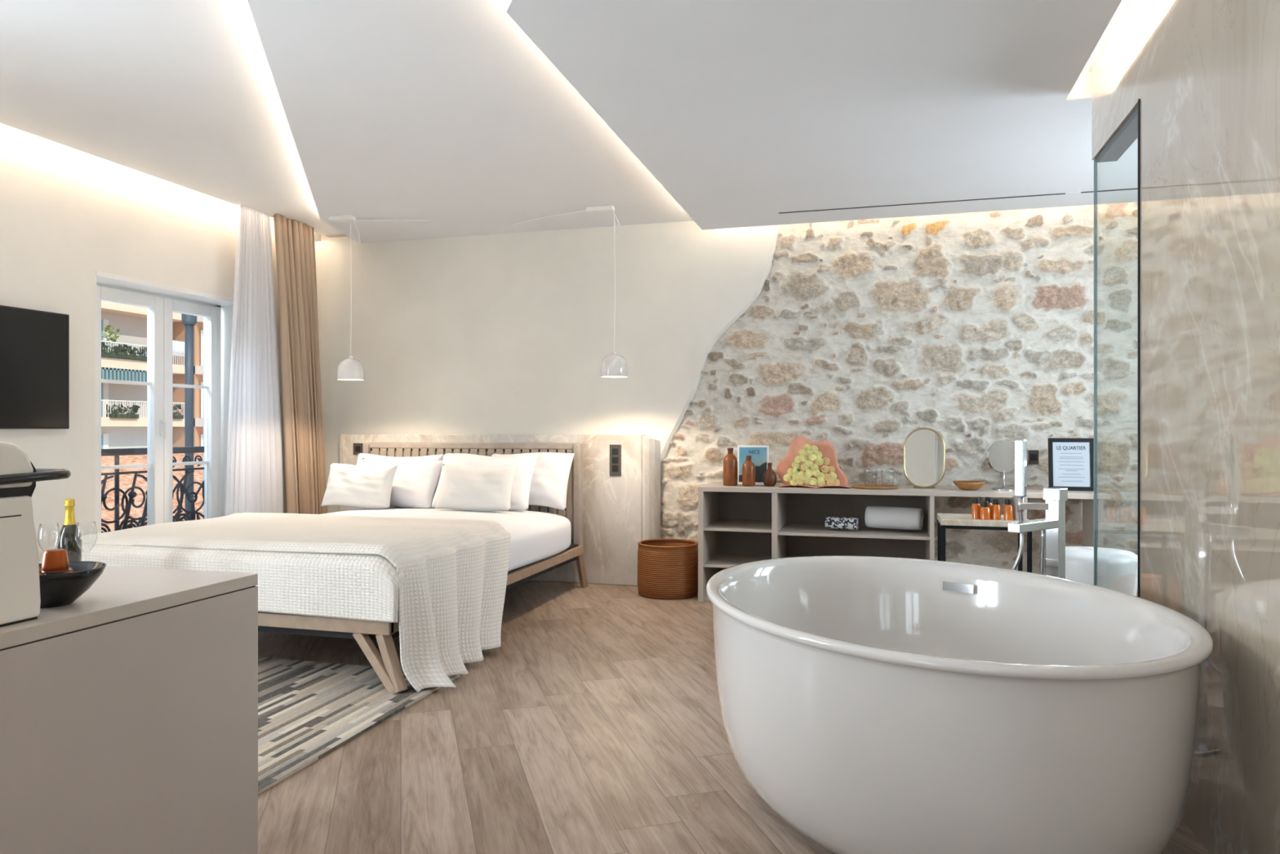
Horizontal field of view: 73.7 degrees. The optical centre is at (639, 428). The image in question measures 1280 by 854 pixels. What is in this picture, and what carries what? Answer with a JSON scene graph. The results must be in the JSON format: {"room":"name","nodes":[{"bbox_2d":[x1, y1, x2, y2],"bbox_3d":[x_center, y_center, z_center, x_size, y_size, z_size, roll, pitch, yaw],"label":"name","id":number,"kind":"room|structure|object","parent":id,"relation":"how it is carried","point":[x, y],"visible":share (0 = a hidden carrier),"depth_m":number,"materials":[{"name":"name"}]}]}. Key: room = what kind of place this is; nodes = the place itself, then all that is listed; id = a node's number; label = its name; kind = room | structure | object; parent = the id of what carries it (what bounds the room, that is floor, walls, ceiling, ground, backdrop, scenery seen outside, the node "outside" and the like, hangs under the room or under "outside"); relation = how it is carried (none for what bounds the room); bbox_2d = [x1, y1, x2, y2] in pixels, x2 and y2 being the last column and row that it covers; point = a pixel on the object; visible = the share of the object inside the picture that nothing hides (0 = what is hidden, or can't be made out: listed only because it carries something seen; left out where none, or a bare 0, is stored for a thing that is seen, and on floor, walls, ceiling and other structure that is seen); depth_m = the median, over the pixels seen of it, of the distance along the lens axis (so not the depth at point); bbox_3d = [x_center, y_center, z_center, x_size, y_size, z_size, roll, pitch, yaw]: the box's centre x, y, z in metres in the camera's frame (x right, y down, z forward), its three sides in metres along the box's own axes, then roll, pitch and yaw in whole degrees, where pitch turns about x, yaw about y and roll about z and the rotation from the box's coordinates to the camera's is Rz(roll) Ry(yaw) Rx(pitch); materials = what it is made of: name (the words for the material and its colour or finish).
{"room":"hotel room","nodes":[
{"label":"hotel room","id":0,"kind":"room"},
{"bbox_2d":[0,123,320,561],"bbox_3d":[-3.968,-0.325,2.803,0.360,2.850,9.040,0,0,16],"label":"wall","id":1,"kind":"structure","parent":0,"point":[68,215],"depth_m":4.89,"materials":[{"name":"paint"}]},
{"bbox_2d":[0,305,69,428],"bbox_3d":[-3.356,-0.318,4.199,0.055,0.635,1.160,0,0,16],"label":"television","id":2,"kind":"object","parent":1,"relation":"attached to","point":[34,344],"visible":1,"depth_m":4.55,"materials":[{"name":"black plastic"}]},
{"bbox_2d":[101,446,204,533],"bbox_3d":[-3.438,0.640,5.583,0.056,1.020,2.074,0,0,16],"label":"balcony railing","id":3,"kind":"object","parent":1,"relation":"attached to","point":[116,452],"visible":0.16,"depth_m":5.74,"materials":[{"name":"black metal"}]},
{"bbox_2d":[96,282,221,533],"bbox_3d":[-3.190,0.085,5.654,0.130,2.010,1.110,0,0,16],"label":"door","id":4,"kind":"structure","parent":1,"relation":"in","point":[160,308],"depth_m":5.68,"materials":[{"name":"white paint"}]},
{"bbox_2d":[95,271,233,533],"bbox_3d":[-3.091,0.090,5.595,0.212,2.020,1.250,0,0,16],"label":"trim","id":5,"kind":"structure","parent":1,"relation":"attached to","point":[103,277],"depth_m":5.72,"materials":[{"name":"white paint"}]},
{"bbox_2d":[0,0,346,237],"bbox_3d":[-0.543,-1.549,1.888,6.470,0.018,8.540,0,0,16],"label":"ceiling","id":6,"kind":"structure","parent":0,"point":[184,93],"depth_m":3.93,"materials":[{"name":"white paint"}]},
{"bbox_2d":[273,213,327,514],"bbox_3d":[-2.537,-0.225,6.399,0.114,2.620,0.617,0,0,16],"label":"drape","id":7,"kind":"object","parent":6,"relation":"hanging from","point":[295,244],"visible":0.86,"depth_m":6.36,"materials":[{"name":"beige fabric"}]},
{"bbox_2d":[320,234,350,241],"bbox_3d":[0.488,-0.325,6.169,7.110,2.850,0.140,0,0,16],"label":"wall","id":8,"kind":"structure","parent":0,"point":[323,237],"depth_m":6.94,"materials":[{"name":"paint"}]},
{"bbox_2d":[314,220,778,513],"bbox_3d":[-0.853,-0.200,6.397,3.785,2.600,0.090,0,0,16],"label":"wall","id":9,"kind":"structure","parent":0,"point":[513,333],"depth_m":6.34,"materials":[{"name":"paint"}]},
{"bbox_2d":[353,443,362,454],"bbox_3d":[-2.169,0.155,6.571,0.087,0.090,0.013,0,0,16],"label":"wall socket","id":10,"kind":"object","parent":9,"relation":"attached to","point":[357,447],"visible":0.8,"depth_m":6.57,"materials":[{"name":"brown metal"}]},
{"bbox_2d":[339,434,646,586],"bbox_3d":[-1.142,0.571,6.363,2.437,1.058,0.143,0,0,16],"label":"wall panel","id":11,"kind":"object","parent":9,"relation":"attached to","point":[612,505],"depth_m":6.05,"materials":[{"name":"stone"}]},
{"bbox_2d":[609,444,621,475],"bbox_3d":[-0.170,0.223,6.008,0.078,0.213,0.013,0,0,16],"label":"wall socket","id":12,"kind":"object","parent":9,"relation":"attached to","point":[615,450],"visible":1,"depth_m":6.00,"materials":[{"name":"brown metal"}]},
{"bbox_2d":[642,435,660,540],"bbox_3d":[0.080,0.575,6.024,0.097,1.050,0.140,0,0,16],"label":"trim","id":13,"kind":"structure","parent":9,"relation":"attached to","point":[651,446],"depth_m":5.98,"materials":[{"name":"stone"}]},
{"bbox_2d":[247,0,1130,243],"bbox_3d":[-0.389,-1.470,1.853,6.135,0.015,8.515,0,0,16],"label":"ceiling","id":14,"kind":"structure","parent":0,"point":[448,113],"depth_m":4.08,"materials":[{"name":"white paint"}]},
{"bbox_2d":[328,214,364,380],"bbox_3d":[-2.018,-0.898,5.843,0.263,1.127,0.176,0,0,16],"label":"pendant lamp","id":15,"kind":"object","parent":14,"relation":"hanging from","point":[350,368],"visible":1,"depth_m":5.80,"materials":[{"name":"white metal"}]},
{"bbox_2d":[511,209,586,225],"bbox_3d":[-0.617,-1.425,5.769,0.585,0.055,0.025,0,0,23],"label":"cable","id":16,"kind":"object","parent":14,"relation":"attached to","point":[585,210],"visible":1,"depth_m":5.76,"materials":[{"name":"white paint"}]},
{"bbox_2d":[586,204,627,377],"bbox_3d":[-0.208,-0.898,5.569,0.179,1.127,0.335,0,0,-33],"label":"pendant lamp","id":17,"kind":"object","parent":14,"relation":"hanging from","point":[613,365],"visible":1,"depth_m":5.46,"materials":[{"name":"white ceramic"}]},
{"bbox_2d":[257,580,1209,853],"bbox_3d":[-0.730,1.160,1.889,7.130,0.120,9.040,0,0,16],"label":"floor","id":18,"kind":"structure","parent":0,"point":[595,725],"depth_m":2.85,"materials":[{"name":"brown wood"}]},
{"bbox_2d":[0,561,257,853],"bbox_3d":[-1.768,0.715,1.038,1.233,0.770,2.237,0,0,16],"label":"cabinet","id":19,"kind":"object","parent":18,"relation":"on","point":[129,708],"visible":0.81,"depth_m":1.63,"materials":[{"name":"grey"}]},
{"bbox_2d":[0,440,71,626],"bbox_3d":[-1.155,0.174,1.347,0.168,0.312,0.487,0,0,16],"label":"coffee machine","id":20,"kind":"object","parent":19,"relation":"on","point":[20,584],"visible":1,"depth_m":1.45,"materials":[{"name":"white"}]},
{"bbox_2d":[38,560,106,608],"bbox_3d":[-1.101,0.295,1.602,0.170,0.069,0.170,0,0,16],"label":"bowl","id":21,"kind":"object","parent":19,"relation":"on","point":[60,589],"visible":0.66,"depth_m":1.57,"materials":[{"name":"black ceramic"}]},
{"bbox_3d":[-1.080,0.285,1.578,0.050,0.040,0.050,0,0,16],"label":"capsule","id":22,"kind":"object","parent":21,"relation":"in","visible":0},
{"bbox_2d":[39,548,71,573],"bbox_3d":[-1.080,0.243,1.578,0.050,0.040,0.050,0,0,16],"label":"capsule","id":23,"kind":"object","parent":22,"relation":"on","point":[54,561],"visible":0.99,"depth_m":1.56,"materials":[{"name":"orange metal"}]},
{"bbox_2d":[257,656,459,794],"bbox_3d":[-2.052,1.093,3.223,2.100,0.011,1.770,0,0,16],"label":"rug","id":24,"kind":"object","parent":18,"relation":"on","point":[307,710],"visible":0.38,"depth_m":3.33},
{"bbox_3d":[-2.388,0.844,3.542,0.470,0.488,0.470,0,0,16],"label":"side table","id":25,"kind":"object","parent":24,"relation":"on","visible":0},
{"bbox_2d":[37,523,60,549],"bbox_3d":[-2.373,0.489,3.428,0.077,0.220,0.077,0,0,43],"label":"wine glass","id":26,"kind":"object","parent":25,"relation":"on","point":[58,523],"visible":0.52,"depth_m":3.44,"materials":[{"name":"clear glass"}]},
{"bbox_2d":[57,498,82,561],"bbox_3d":[-2.403,0.447,3.598,0.088,0.306,0.088,0,0,16],"label":"champagne bottle","id":27,"kind":"object","parent":25,"relation":"on","point":[68,542],"visible":0.77,"depth_m":3.58,"materials":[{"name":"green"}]},
{"bbox_2d":[257,442,588,693],"bbox_3d":[-1.522,0.604,4.974,1.863,1.007,2.553,0,0,16],"label":"bed","id":28,"kind":"object","parent":18,"relation":"on","point":[544,540],"visible":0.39,"depth_m":5.27,"materials":[{"name":"white fabric"}]},
{"bbox_2d":[81,512,511,692],"bbox_3d":[-1.580,0.788,4.315,1.975,0.594,1.213,0,0,16],"label":"throw blanket","id":29,"kind":"object","parent":28,"relation":"on","point":[446,579],"visible":0.98,"depth_m":3.83,"materials":[{"name":"white fabric"}]},
{"bbox_2d":[320,463,398,508],"bbox_3d":[-1.890,0.384,5.748,0.502,0.294,0.193,0,0,11],"label":"cushion","id":30,"kind":"object","parent":28,"relation":"on","point":[348,485],"visible":1,"depth_m":5.69,"materials":[{"name":"white fabric"}]},
{"bbox_2d":[355,453,443,501],"bbox_3d":[-1.762,0.357,6.125,0.707,0.360,0.257,0,0,11],"label":"pillow","id":31,"kind":"object","parent":28,"relation":"on","point":[360,455],"visible":0.12,"depth_m":6.13,"materials":[{"name":"white fabric"}]},
{"bbox_2d":[360,457,442,508],"bbox_3d":[-1.696,0.371,5.922,0.706,0.336,0.269,0,0,20],"label":"pillow","id":32,"kind":"object","parent":28,"relation":"on","point":[415,482],"visible":0.61,"depth_m":5.81,"materials":[{"name":"white fabric"}]},
{"bbox_2d":[434,463,516,511],"bbox_3d":[-1.062,0.381,5.513,0.522,0.297,0.195,0,0,11],"label":"cushion","id":33,"kind":"object","parent":28,"relation":"on","point":[462,488],"visible":1,"depth_m":5.45,"materials":[{"name":"white fabric"}]},
{"bbox_2d":[431,453,539,510],"bbox_3d":[-1.048,0.354,5.751,0.704,0.373,0.271,0,0,13],"label":"pillow","id":34,"kind":"object","parent":28,"relation":"on","point":[519,499],"visible":0.45,"depth_m":5.71,"materials":[{"name":"white fabric"}]},
{"bbox_2d":[491,452,574,510],"bbox_3d":[-0.769,0.355,5.857,0.628,0.387,0.244,0,0,13],"label":"pillow","id":35,"kind":"object","parent":28,"relation":"on","point":[549,480],"visible":0.51,"depth_m":5.75,"materials":[{"name":"white fabric"}]},
{"bbox_2d":[637,538,697,599],"bbox_3d":[0.187,0.928,5.688,0.410,0.344,0.410,0,0,16],"label":"wicker basket","id":36,"kind":"object","parent":18,"relation":"on","point":[668,568],"visible":0.99,"depth_m":5.52,"materials":[{"name":"brown wicker"}]},
{"bbox_2d":[697,481,1110,600],"bbox_3d":[1.586,0.735,5.399,2.370,0.730,0.547,0,0,16],"label":"shelf unit","id":37,"kind":"object","parent":18,"relation":"on","point":[739,524],"visible":0.67,"depth_m":5.62,"materials":[{"name":"laminate"}]},
{"bbox_2d":[723,447,737,485],"bbox_3d":[0.589,0.247,5.569,0.094,0.246,0.094,0,0,16],"label":"bottle","id":38,"kind":"object","parent":37,"relation":"on","point":[730,461],"visible":1,"depth_m":5.53,"materials":[{"name":"brown ceramic"}]},
{"bbox_2d":[742,455,755,486],"bbox_3d":[0.702,0.271,5.517,0.084,0.198,0.084,0,0,16],"label":"bottle","id":39,"kind":"object","parent":37,"relation":"on","point":[748,467],"visible":1,"depth_m":5.48,"materials":[{"name":"brown ceramic"}]},
{"bbox_2d":[737,444,768,484],"bbox_3d":[0.752,0.240,5.685,0.208,0.261,0.039,0,0,15],"label":"picture card","id":40,"kind":"object","parent":37,"relation":"on","point":[759,453],"visible":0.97,"depth_m":5.68,"materials":[{"name":"blue paper"}]},
{"bbox_2d":[762,462,777,486],"bbox_3d":[0.838,0.294,5.510,0.090,0.152,0.090,0,0,16],"label":"bottle","id":41,"kind":"object","parent":37,"relation":"on","point":[769,478],"visible":1,"depth_m":5.48,"materials":[{"name":"brown ceramic"}]},
{"bbox_2d":[776,435,850,487],"bbox_3d":[1.099,0.206,5.436,0.466,0.327,0.259,0,0,16],"label":"bouquet","id":42,"kind":"object","parent":37,"relation":"on","point":[806,460],"visible":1,"depth_m":5.42,"materials":[{"name":"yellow plant"}]},
{"bbox_2d":[825,516,858,529],"bbox_3d":[1.277,0.596,5.399,0.196,0.075,0.092,0,0,24],"label":"patterned cloth","id":43,"kind":"object","parent":37,"relation":"on","point":[833,522],"visible":1,"depth_m":5.37,"materials":[{"name":"fabric"}]},
{"bbox_2d":[851,484,898,488],"bbox_3d":[1.471,0.362,5.341,0.286,0.012,0.286,0,0,16],"label":"serving tray","id":44,"kind":"object","parent":37,"relation":"on","point":[857,486],"visible":1,"depth_m":5.31,"materials":[{"name":"brown wood"}]},
{"bbox_2d":[863,470,877,484],"bbox_3d":[1.445,0.310,5.349,0.084,0.102,0.084,0,0,16],"label":"drinking glass","id":45,"kind":"object","parent":44,"relation":"on","point":[864,470],"visible":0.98,"depth_m":5.33,"materials":[{"name":"clear glass"}]},
{"bbox_2d":[880,470,894,486],"bbox_3d":[1.544,0.310,5.326,0.084,0.102,0.084,0,0,16],"label":"drinking glass","id":46,"kind":"object","parent":44,"relation":"on","point":[881,470],"visible":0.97,"depth_m":5.32,"materials":[{"name":"clear glass"}]},
{"bbox_2d":[864,506,924,529],"bbox_3d":[1.595,0.558,5.354,0.331,0.137,0.169,0,0,27],"label":"rolled towel","id":47,"kind":"object","parent":37,"relation":"on","point":[876,517],"visible":1,"depth_m":5.29,"materials":[{"name":"white fabric"}]},
{"bbox_2d":[903,427,945,488],"bbox_3d":[1.780,0.181,5.353,0.249,0.379,0.117,0,0,16],"label":"mirror","id":48,"kind":"object","parent":37,"relation":"on","point":[924,448],"visible":1,"depth_m":5.32,"materials":[{"name":"gold metal"}]},
{"bbox_2d":[952,480,986,490],"bbox_3d":[1.995,0.344,5.173,0.190,0.052,0.190,0,0,16],"label":"wooden bowl","id":49,"kind":"object","parent":37,"relation":"on","point":[968,485],"visible":1,"depth_m":5.12,"materials":[{"name":"brown wood"}]},
{"bbox_2d":[986,439,1014,490],"bbox_3d":[2.198,0.216,5.157,0.152,0.308,0.142,0,0,41],"label":"vanity mirror","id":50,"kind":"object","parent":37,"relation":"on","point":[1001,454],"visible":0.88,"depth_m":5.15,"materials":[{"name":"silver metal"}]},
{"bbox_2d":[1047,438,1093,490],"bbox_3d":[2.590,0.214,5.127,0.250,0.315,0.051,0,0,17],"label":"framed sign","id":51,"kind":"object","parent":37,"relation":"on","point":[1070,460],"visible":0.96,"depth_m":5.12,"materials":[{"name":"white paper"}]},
{"bbox_2d":[1057,453,1084,481],"bbox_3d":[2.588,0.231,5.120,0.145,0.170,0.001,0,-6,17],"label":"print","id":52,"kind":"object","parent":51,"relation":"attached to","point":[1071,466],"depth_m":5.12,"materials":[{"name":"grey paper"}]},
{"bbox_2d":[706,555,1213,853],"bbox_3d":[0.836,0.794,2.532,1.327,0.607,1.510,0,0,16],"label":"bathtub","id":53,"kind":"object","parent":18,"relation":"on","point":[874,704],"visible":1,"depth_m":1.96,"materials":[{"name":"white ceramic"}]},
{"bbox_2d":[937,513,1031,572],"bbox_3d":[1.724,0.772,4.298,0.415,0.655,0.310,0,0,16],"label":"side table","id":54,"kind":"object","parent":18,"relation":"on","point":[949,521],"visible":0.48,"depth_m":4.19,"materials":[{"name":"stone"}]},
{"bbox_2d":[971,497,980,519],"bbox_3d":[1.668,0.394,4.236,0.042,0.102,0.042,0,0,16],"label":"toiletry bottle","id":55,"kind":"object","parent":54,"relation":"on","point":[975,507],"visible":0.99,"depth_m":4.22,"materials":[{"name":"orange plastic"}]},
{"bbox_2d":[980,501,990,519],"bbox_3d":[1.695,0.401,4.192,0.046,0.089,0.046,0,0,16],"label":"toiletry bottle","id":56,"kind":"object","parent":54,"relation":"on","point":[984,509],"visible":1,"depth_m":4.17,"materials":[{"name":"orange plastic"}]},
{"bbox_2d":[985,497,992,518],"bbox_3d":[1.734,0.393,4.249,0.042,0.105,0.042,0,0,16],"label":"toiletry bottle","id":57,"kind":"object","parent":54,"relation":"on","point":[987,499],"visible":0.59,"depth_m":4.23,"materials":[{"name":"orange plastic"}]},
{"bbox_2d":[991,498,1000,519],"bbox_3d":[1.749,0.395,4.193,0.042,0.101,0.042,0,0,16],"label":"toiletry bottle","id":58,"kind":"object","parent":54,"relation":"on","point":[996,508],"visible":1,"depth_m":4.18,"materials":[{"name":"orange plastic"}]},
{"bbox_2d":[1003,498,1013,519],"bbox_3d":[1.802,0.395,4.178,0.042,0.101,0.042,0,0,16],"label":"toiletry bottle","id":59,"kind":"object","parent":54,"relation":"on","point":[1007,508],"visible":1,"depth_m":4.16,"materials":[{"name":"orange plastic"}]},
{"bbox_2d":[1012,495,1027,519],"bbox_3d":[1.861,0.388,4.182,0.068,0.115,0.068,0,0,16],"label":"cup","id":60,"kind":"object","parent":54,"relation":"on","point":[1015,514],"visible":0.46,"depth_m":4.16,"materials":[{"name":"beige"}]},
{"bbox_2d":[1008,439,1067,578],"bbox_3d":[1.358,0.569,3.030,0.325,1.062,0.220,0,0,-37],"label":"tub filler","id":61,"kind":"object","parent":18,"relation":"on","point":[1054,523],"visible":0.52,"depth_m":3.04,"materials":[{"name":"silver metal"}]},
{"bbox_2d":[1065,546,1137,595],"bbox_3d":[2.217,0.846,4.175,0.400,0.505,0.400,0,0,16],"label":"toilet","id":62,"kind":"object","parent":18,"relation":"on","point":[1117,569],"visible":0.41,"depth_m":4.01,"materials":[{"name":"white ceramic"}]},
{"bbox_2d":[506,0,1137,230],"bbox_3d":[1.276,-1.361,2.646,3.361,0.017,5.625,0,0,16],"label":"ceiling","id":63,"kind":"structure","parent":0,"point":[747,113],"depth_m":3.49,"materials":[{"name":"white paint"}]},
{"bbox_2d":[778,187,1137,213],"bbox_3d":[2.177,-1.351,4.984,2.716,0.004,0.020,0,0,16],"label":"ceiling vent","id":64,"kind":"object","parent":63,"relation":"in","point":[1137,188],"visible":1,"depth_m":5.05,"materials":[{"name":"black"}]},
{"bbox_2d":[660,201,1137,596],"bbox_3d":[1.807,-0.200,5.633,3.980,2.600,0.049,0,0,16],"label":"stone wall","id":65,"kind":"structure","parent":0,"point":[975,330],"depth_m":5.59,"materials":[{"name":"beige stone"}]},
{"bbox_2d":[1028,449,1038,464],"bbox_3d":[2.504,0.180,5.433,0.060,0.090,0.013,0,0,16],"label":"wall socket","id":66,"kind":"object","parent":65,"relation":"attached to","point":[1033,454],"visible":1,"depth_m":5.43,"materials":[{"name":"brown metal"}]},
{"bbox_2d":[1091,0,1279,853],"bbox_3d":[1.002,-0.210,0.348,0.100,2.620,6.415,0,0,16],"label":"wall","id":67,"kind":"structure","parent":0,"point":[1204,74],"depth_m":2.20,"materials":[{"name":"stone"}]},
{"bbox_2d":[1068,71,1091,95],"bbox_3d":[1.786,-1.408,3.514,0.330,0.108,0.010,0,0,16],"label":"light","id":68,"kind":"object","parent":67,"relation":"attached to","point":[1082,86],"depth_m":3.50,"materials":[{"name":"white"}]},
{"bbox_2d":[1093,159,1097,585],"bbox_3d":[1.833,0.003,3.434,0.012,2.174,0.006,0,0,16],"label":"trim","id":69,"kind":"structure","parent":67,"relation":"attached to","point":[1095,163],"depth_m":3.43,"materials":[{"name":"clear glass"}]},
{"bbox_2d":[1094,106,1137,162],"bbox_3d":[1.784,-1.079,3.118,0.080,0.013,0.650,0,0,16],"label":"glass partition","id":70,"kind":"structure","parent":67,"relation":"attached to","point":[1127,133],"depth_m":3.19,"materials":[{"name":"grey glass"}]},
{"bbox_2d":[1137,98,1140,597],"bbox_3d":[1.692,0.007,2.800,0.104,2.185,0.012,0,0,16],"label":"trim","id":71,"kind":"structure","parent":67,"relation":"attached to","point":[1139,100],"depth_m":2.81,"materials":[{"name":"black metal"}]},
{"bbox_3d":[-0.720,-1.710,1.886,7.110,0.100,9.040,0,0,16],"label":"ceiling","id":72,"kind":"structure","parent":0,"visible":0},
{"bbox_2d":[225,204,283,515],"bbox_3d":[-2.708,-0.280,6.014,0.064,2.730,0.623,0,0,16],"label":"sheer curtain","id":73,"kind":"object","parent":72,"relation":"hanging from","point":[254,473],"visible":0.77,"depth_m":5.98,"materials":[{"name":"white fabric"}]},
{"label":"outside","id":74,"kind":"structure","parent":0,"visible":0},
{"bbox_2d":[203,317,204,515],"bbox_3d":[-2.848,-0.900,8.430,0.480,8.000,3.320,0,0,16],"label":"pier","id":75,"kind":"structure","parent":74,"point":[203,317],"depth_m":6.89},
{"bbox_2d":[181,313,196,520],"bbox_3d":[-3.609,0.100,6.837,0.106,6.000,0.106,0,0,16],"label":"drainpipe","id":76,"kind":"object","parent":75,"relation":"attached to","point":[188,321],"visible":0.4,"depth_m":6.81,"materials":[{"name":"grey"}]},
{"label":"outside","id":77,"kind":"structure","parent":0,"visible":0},
{"bbox_2d":[101,300,184,448],"bbox_3d":[-29.792,-2.900,43.005,7.300,14.000,10.600,0,0,16],"label":"apartment building","id":78,"kind":"structure","parent":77,"point":[131,320],"depth_m":44.07,"materials":[{"name":"beige"}]},
{"bbox_2d":[101,434,102,448],"bbox_3d":[-27.259,1.300,43.070,0.060,2.000,0.400,0,0,16],"label":"shutter","id":79,"kind":"object","parent":78,"relation":"hanging from","point":[101,434],"depth_m":43.19,"materials":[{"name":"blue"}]},
{"bbox_2d":[101,320,102,357],"bbox_3d":[-27.259,-4.500,43.070,0.060,2.000,0.400,0,0,16],"label":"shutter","id":80,"kind":"object","parent":78,"relation":"hanging from","point":[101,320],"depth_m":43.17,"materials":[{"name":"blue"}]},
{"bbox_2d":[101,382,102,417],"bbox_3d":[-27.259,-1.600,43.070,0.060,2.000,0.400,0,0,16],"label":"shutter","id":81,"kind":"object","parent":78,"relation":"hanging from","point":[101,383],"depth_m":43.19,"materials":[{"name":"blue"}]},
{"bbox_2d":[102,433,108,448],"bbox_3d":[-27.167,1.275,43.377,0.090,2.050,0.300,0,0,16],"label":"curtain","id":82,"kind":"object","parent":78,"relation":"hanging from","point":[104,436],"depth_m":43.33,"materials":[{"name":"white fabric"}]},
{"bbox_2d":[102,319,108,358],"bbox_3d":[-27.167,-4.525,43.377,0.090,2.050,0.300,0,0,16],"label":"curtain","id":83,"kind":"object","parent":78,"relation":"hanging from","point":[104,322],"depth_m":43.31,"materials":[{"name":"white fabric"}]},
{"bbox_2d":[102,382,108,417],"bbox_3d":[-27.167,-1.625,43.377,0.090,2.050,0.300,0,0,16],"label":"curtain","id":84,"kind":"object","parent":78,"relation":"hanging from","point":[105,385],"depth_m":43.31,"materials":[{"name":"white fabric"}]},
{"bbox_2d":[101,324,122,353],"bbox_3d":[-26.485,-4.501,42.773,0.775,1.442,1.246,0,0,16],"label":"plant","id":85,"kind":"object","parent":78,"relation":"on","point":[111,331],"visible":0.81,"depth_m":42.67,"materials":[{"name":"green plant"}]},
{"bbox_2d":[106,403,140,418],"bbox_3d":[-26.046,-0.920,42.959,0.781,0.781,1.794,0,0,16],"label":"plant","id":86,"kind":"object","parent":78,"relation":"on","point":[114,414],"visible":1,"depth_m":42.82,"materials":[{"name":"green plant"}]},
{"bbox_2d":[101,342,146,361],"bbox_3d":[-26.086,-3.926,42.919,0.834,0.793,3.818,0,0,16],"label":"plant","id":87,"kind":"object","parent":78,"relation":"on","point":[125,355],"visible":0.79,"depth_m":42.92,"materials":[{"name":"green plant"}]},
{"bbox_2d":[173,404,183,418],"bbox_3d":[-25.205,-0.967,45.943,0.780,0.873,1.440,0,0,16],"label":"plant","id":88,"kind":"object","parent":78,"relation":"on","point":[175,415],"visible":0.4,"depth_m":46.15,"materials":[{"name":"green plant"}]},
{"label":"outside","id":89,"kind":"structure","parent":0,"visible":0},
{"bbox_2d":[173,315,203,447],"bbox_3d":[-24.797,-2.900,55.182,7.300,14.000,15.250,0,0,16],"label":"apartment building","id":90,"kind":"structure","parent":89,"point":[178,327],"depth_m":47.47,"materials":[{"name":"orange"}]},
{"bbox_2d":[173,340,184,355],"bbox_3d":[-25.265,-4.400,46.715,0.116,0.800,1.410,0,0,16],"label":"laundry","id":91,"kind":"object","parent":90,"relation":"hanging from","point":[176,344],"visible":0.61,"depth_m":46.65,"materials":[{"name":"white fabric"}]},
{"bbox_2d":[200,434,203,446],"bbox_3d":[-24.311,1.300,47.772,0.060,2.000,0.650,0,0,16],"label":"shutter","id":92,"kind":"object","parent":90,"relation":"hanging from","point":[202,435],"depth_m":47.49,"materials":[{"name":"white paint"}]},
{"bbox_2d":[200,329,203,365],"bbox_3d":[-24.311,-4.500,47.772,0.060,2.000,0.650,0,0,16],"label":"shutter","id":93,"kind":"object","parent":90,"relation":"hanging from","point":[202,331],"depth_m":47.49,"materials":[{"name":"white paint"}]},
{"bbox_2d":[200,382,203,417],"bbox_3d":[-24.311,-1.600,47.772,0.060,2.000,0.650,0,0,16],"label":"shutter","id":94,"kind":"object","parent":90,"relation":"hanging from","point":[202,383],"depth_m":47.49,"materials":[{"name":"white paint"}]},
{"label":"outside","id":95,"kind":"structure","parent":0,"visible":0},
{"bbox_2d":[101,452,203,532],"bbox_3d":[-13.089,2.079,32.786,29.000,1.858,40.000,0,0,16],"label":"tiled roof","id":96,"kind":"structure","parent":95,"point":[126,481],"depth_m":29.16,"materials":[{"name":"ceramic"}]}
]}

